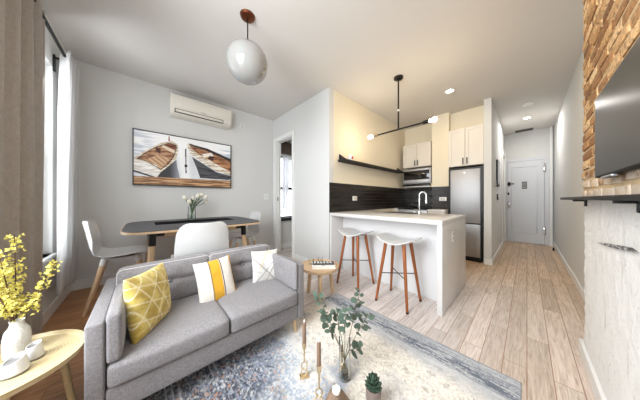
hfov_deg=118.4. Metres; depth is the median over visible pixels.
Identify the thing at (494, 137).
wall
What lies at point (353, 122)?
wall
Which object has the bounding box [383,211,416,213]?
basin
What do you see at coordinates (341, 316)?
stem
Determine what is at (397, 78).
pendant
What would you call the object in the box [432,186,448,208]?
trim
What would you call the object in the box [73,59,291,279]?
wall
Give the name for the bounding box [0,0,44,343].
curtain
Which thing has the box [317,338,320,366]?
taper candle
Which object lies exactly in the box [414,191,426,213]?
tap
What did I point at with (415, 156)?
upper cabinet
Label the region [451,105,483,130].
wall
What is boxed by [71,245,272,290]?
baseboard
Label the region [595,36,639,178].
television
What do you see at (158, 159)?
picture
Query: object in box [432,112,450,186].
wall
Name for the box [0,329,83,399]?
coffee table
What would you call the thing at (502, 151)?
trim
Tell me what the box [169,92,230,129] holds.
air conditioner
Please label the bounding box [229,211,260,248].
dining chair
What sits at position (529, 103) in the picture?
smoke detector
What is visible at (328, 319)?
stem
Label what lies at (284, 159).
curtain
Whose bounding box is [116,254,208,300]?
cushion
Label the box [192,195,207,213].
tulip
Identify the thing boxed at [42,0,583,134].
ceiling
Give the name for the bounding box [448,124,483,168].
upper cabinet
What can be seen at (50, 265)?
branch
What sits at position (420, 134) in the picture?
wall
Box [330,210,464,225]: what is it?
countertop
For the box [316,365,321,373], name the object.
cup
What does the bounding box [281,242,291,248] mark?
baseboard
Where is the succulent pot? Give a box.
[365,371,382,399]
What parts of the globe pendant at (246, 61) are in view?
globe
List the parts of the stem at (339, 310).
stem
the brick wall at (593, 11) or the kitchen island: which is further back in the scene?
the kitchen island
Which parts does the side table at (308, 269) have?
leg, leg, leg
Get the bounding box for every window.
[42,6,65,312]
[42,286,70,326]
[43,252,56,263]
[281,156,291,220]
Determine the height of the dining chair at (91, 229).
0.911 m
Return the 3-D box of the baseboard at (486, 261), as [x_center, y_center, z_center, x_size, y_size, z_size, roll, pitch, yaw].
[3.933,1.080,4.242,2.865,0.100,0.115,0,0,-43]
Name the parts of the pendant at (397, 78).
drop rod, bulb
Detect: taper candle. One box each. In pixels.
[302,319,305,343]
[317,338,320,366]
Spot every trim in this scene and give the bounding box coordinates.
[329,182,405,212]
[406,188,431,207]
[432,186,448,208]
[501,149,505,246]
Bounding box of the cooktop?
[398,207,431,209]
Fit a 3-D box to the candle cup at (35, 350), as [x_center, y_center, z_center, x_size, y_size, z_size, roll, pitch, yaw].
[-1.220,0.645,0.814,0.055,0.069,0.055,0,0,7]
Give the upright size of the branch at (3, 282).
0.384 m
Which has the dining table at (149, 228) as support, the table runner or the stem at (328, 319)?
the table runner
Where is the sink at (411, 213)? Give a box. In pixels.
[380,211,421,214]
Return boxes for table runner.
[154,218,233,224]
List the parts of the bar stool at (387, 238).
leg, leg, seat, leg, leg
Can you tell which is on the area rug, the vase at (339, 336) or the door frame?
the vase at (339, 336)
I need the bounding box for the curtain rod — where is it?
[34,0,65,71]
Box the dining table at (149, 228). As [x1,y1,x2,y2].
[121,216,259,262]
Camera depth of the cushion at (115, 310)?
0.89 m
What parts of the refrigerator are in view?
door, freezer drawer, kick plate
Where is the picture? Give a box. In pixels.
[132,128,230,187]
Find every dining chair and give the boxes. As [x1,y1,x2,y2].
[82,219,147,316]
[171,221,228,257]
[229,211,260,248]
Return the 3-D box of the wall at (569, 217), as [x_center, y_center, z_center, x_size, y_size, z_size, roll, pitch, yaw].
[2.740,-0.300,1.860,7.890,2.860,0.100,0,0,-43]
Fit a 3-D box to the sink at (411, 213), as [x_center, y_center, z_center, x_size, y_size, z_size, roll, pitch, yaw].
[1.220,0.207,2.866,0.360,0.006,0.500,0,0,-43]
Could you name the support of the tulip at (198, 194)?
in the glass vase at (193, 206)
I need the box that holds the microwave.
[403,167,431,184]
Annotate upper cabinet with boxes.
[403,141,431,169]
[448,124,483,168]
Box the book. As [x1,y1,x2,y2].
[312,261,335,268]
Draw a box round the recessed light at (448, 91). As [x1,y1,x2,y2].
[444,88,454,93]
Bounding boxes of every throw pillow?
[123,262,170,344]
[193,255,235,302]
[251,249,276,282]
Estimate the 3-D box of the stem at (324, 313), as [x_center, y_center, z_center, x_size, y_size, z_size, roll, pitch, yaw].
[0.068,0.858,1.234,0.240,0.496,0.092,0,0,3]
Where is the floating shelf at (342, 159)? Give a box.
[338,154,404,173]
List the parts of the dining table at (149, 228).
leg, rail, leg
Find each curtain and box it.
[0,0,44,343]
[57,50,79,296]
[282,156,287,209]
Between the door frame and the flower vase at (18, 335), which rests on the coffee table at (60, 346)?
the flower vase at (18, 335)
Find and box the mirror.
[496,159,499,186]
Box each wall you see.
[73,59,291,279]
[273,87,333,259]
[334,90,404,211]
[405,123,431,188]
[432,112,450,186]
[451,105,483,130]
[484,97,504,259]
[505,127,553,244]
[554,51,584,288]
[582,0,639,196]
[584,0,639,399]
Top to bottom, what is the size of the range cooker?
0.935 m
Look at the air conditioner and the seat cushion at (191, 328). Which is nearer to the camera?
the seat cushion at (191, 328)
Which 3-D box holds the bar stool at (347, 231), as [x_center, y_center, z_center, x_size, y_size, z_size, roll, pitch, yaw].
[0.476,0.772,2.567,0.370,0.720,0.448,0,0,-43]
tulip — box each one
[187,199,192,213]
[192,193,199,211]
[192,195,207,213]
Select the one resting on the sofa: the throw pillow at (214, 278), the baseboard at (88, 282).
the throw pillow at (214, 278)
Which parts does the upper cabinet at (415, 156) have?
door, door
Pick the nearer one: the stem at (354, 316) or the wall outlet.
the stem at (354, 316)
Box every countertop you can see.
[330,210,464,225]
[428,209,448,213]
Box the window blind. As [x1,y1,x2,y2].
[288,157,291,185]
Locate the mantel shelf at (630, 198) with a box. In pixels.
[560,194,639,212]
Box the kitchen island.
[330,210,464,316]
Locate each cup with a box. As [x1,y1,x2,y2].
[0,351,30,381]
[25,339,44,361]
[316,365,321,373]
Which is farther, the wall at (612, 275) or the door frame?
the door frame
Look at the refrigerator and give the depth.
3.48 m
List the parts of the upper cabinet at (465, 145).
door, door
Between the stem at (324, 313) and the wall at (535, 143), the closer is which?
the stem at (324, 313)
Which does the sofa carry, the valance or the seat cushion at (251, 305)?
the seat cushion at (251, 305)
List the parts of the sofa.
arm, frame, arm, leg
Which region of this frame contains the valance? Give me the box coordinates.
[281,142,291,155]
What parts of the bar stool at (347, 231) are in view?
leg, leg, seat, leg, leg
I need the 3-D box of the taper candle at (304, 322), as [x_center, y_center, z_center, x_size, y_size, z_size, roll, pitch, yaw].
[-0.100,0.841,1.207,0.023,0.169,0.023,0,0,-43]
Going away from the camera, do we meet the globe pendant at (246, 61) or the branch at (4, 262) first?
the branch at (4, 262)
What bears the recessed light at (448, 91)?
in the ceiling
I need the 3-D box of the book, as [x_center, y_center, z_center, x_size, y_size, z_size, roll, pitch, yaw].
[0.040,0.759,2.199,0.260,0.031,0.180,0,0,-3]
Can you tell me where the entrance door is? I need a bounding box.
[506,156,549,245]
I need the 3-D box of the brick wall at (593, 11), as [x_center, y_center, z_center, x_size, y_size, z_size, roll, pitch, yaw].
[1.253,-0.867,0.747,1.860,1.725,0.060,0,0,-43]
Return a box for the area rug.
[142,293,521,399]
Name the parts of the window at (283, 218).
sill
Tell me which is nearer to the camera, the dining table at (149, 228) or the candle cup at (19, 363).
the candle cup at (19, 363)
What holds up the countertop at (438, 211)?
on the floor
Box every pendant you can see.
[226,9,267,85]
[368,75,436,138]
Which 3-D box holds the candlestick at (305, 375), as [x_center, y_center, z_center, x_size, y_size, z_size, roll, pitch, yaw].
[-0.100,1.014,1.207,0.060,0.214,0.042,0,0,-13]
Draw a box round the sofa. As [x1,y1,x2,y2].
[84,244,303,399]
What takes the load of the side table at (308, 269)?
on the floor
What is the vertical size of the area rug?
0.009 m
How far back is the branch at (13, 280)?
0.87 m
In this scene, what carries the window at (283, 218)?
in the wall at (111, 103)
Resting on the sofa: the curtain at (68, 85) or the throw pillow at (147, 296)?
the throw pillow at (147, 296)
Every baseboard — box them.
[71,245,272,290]
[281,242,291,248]
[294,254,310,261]
[484,238,504,265]
[553,242,606,399]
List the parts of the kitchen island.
panel, waterfall panel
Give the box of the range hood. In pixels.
[403,183,430,187]
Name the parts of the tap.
spout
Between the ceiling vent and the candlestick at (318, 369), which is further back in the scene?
the ceiling vent
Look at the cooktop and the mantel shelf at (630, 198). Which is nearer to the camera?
the mantel shelf at (630, 198)
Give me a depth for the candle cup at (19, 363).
0.73 m
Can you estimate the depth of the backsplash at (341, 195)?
3.54 m
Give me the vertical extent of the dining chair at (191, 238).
0.911 m
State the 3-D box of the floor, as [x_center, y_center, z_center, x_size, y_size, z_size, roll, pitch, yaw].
[1.206,1.160,3.560,8.200,0.060,4.800,0,0,-43]
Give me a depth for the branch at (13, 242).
0.89 m
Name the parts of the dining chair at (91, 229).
leg, leg, under frame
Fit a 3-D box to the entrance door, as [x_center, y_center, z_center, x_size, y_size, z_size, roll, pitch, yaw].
[5.251,0.040,4.865,0.123,2.180,0.775,0,0,-43]
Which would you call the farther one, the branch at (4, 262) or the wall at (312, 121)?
the wall at (312, 121)
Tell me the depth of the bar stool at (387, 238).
2.10 m
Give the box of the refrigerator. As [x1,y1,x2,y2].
[449,166,483,262]
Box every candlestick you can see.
[299,343,308,379]
[315,365,322,399]
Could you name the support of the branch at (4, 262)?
in the flower vase at (18, 335)
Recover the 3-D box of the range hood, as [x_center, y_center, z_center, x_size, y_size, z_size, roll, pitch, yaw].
[2.129,-0.292,4.225,0.058,0.075,0.575,0,0,-43]
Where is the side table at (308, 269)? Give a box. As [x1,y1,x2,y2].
[302,259,338,301]
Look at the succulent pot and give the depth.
1.02 m
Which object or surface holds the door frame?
attached to the wall at (312, 121)
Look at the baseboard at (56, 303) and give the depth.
1.90 m
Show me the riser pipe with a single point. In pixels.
(551, 127)
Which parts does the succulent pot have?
pot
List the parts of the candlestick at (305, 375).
foot plate, ring stem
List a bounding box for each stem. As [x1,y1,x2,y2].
[313,291,348,374]
[321,316,347,373]
[330,307,346,377]
[337,307,351,373]
[341,311,374,372]
[342,288,364,375]
[342,340,362,370]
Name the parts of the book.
black panel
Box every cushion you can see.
[105,283,126,362]
[107,294,228,388]
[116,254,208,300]
[208,244,267,282]
[217,278,297,332]
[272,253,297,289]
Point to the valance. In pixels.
(286, 148)
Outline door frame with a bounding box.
[273,130,294,258]
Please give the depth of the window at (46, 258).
1.78 m
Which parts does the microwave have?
glass door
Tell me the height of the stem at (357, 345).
0.238 m
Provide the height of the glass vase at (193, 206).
0.200 m
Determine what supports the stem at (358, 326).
in the vase at (339, 336)
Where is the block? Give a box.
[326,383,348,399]
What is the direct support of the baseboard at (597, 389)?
attached to the wall at (612, 275)
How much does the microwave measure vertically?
0.330 m
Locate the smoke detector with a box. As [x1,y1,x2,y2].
[522,102,533,106]
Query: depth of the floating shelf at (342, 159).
3.42 m
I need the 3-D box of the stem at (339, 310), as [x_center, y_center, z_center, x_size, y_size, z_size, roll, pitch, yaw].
[0.130,0.903,1.232,0.098,0.406,0.124,0,0,-43]
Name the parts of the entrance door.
panel moulding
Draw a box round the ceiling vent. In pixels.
[515,127,533,132]
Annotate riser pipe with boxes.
[550,126,552,245]
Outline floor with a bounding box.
[10,241,594,399]
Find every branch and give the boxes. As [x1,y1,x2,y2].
[0,249,22,321]
[0,268,17,319]
[0,277,19,322]
[3,233,27,318]
[3,264,26,318]
[20,259,62,316]
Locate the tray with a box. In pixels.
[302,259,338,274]
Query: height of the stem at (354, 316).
0.527 m
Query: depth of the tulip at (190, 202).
2.77 m
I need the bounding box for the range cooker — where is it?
[398,207,431,212]
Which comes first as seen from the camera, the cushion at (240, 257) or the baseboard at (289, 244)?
the cushion at (240, 257)
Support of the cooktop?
in the range cooker
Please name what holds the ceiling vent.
in the ceiling
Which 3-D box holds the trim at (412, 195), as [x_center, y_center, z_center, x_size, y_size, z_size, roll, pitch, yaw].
[2.486,-0.022,4.406,0.012,0.465,1.008,0,0,-43]
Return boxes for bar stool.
[336,227,374,291]
[375,233,421,313]
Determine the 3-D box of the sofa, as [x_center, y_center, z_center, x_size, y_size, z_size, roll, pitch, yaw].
[-0.800,0.795,1.465,1.190,0.673,0.710,0,0,-43]
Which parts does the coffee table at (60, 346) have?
leg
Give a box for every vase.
[1,317,31,360]
[188,206,195,219]
[339,336,349,378]
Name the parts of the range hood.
light rail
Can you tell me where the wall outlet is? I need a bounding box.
[439,197,446,200]
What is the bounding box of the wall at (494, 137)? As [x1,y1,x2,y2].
[484,97,504,259]

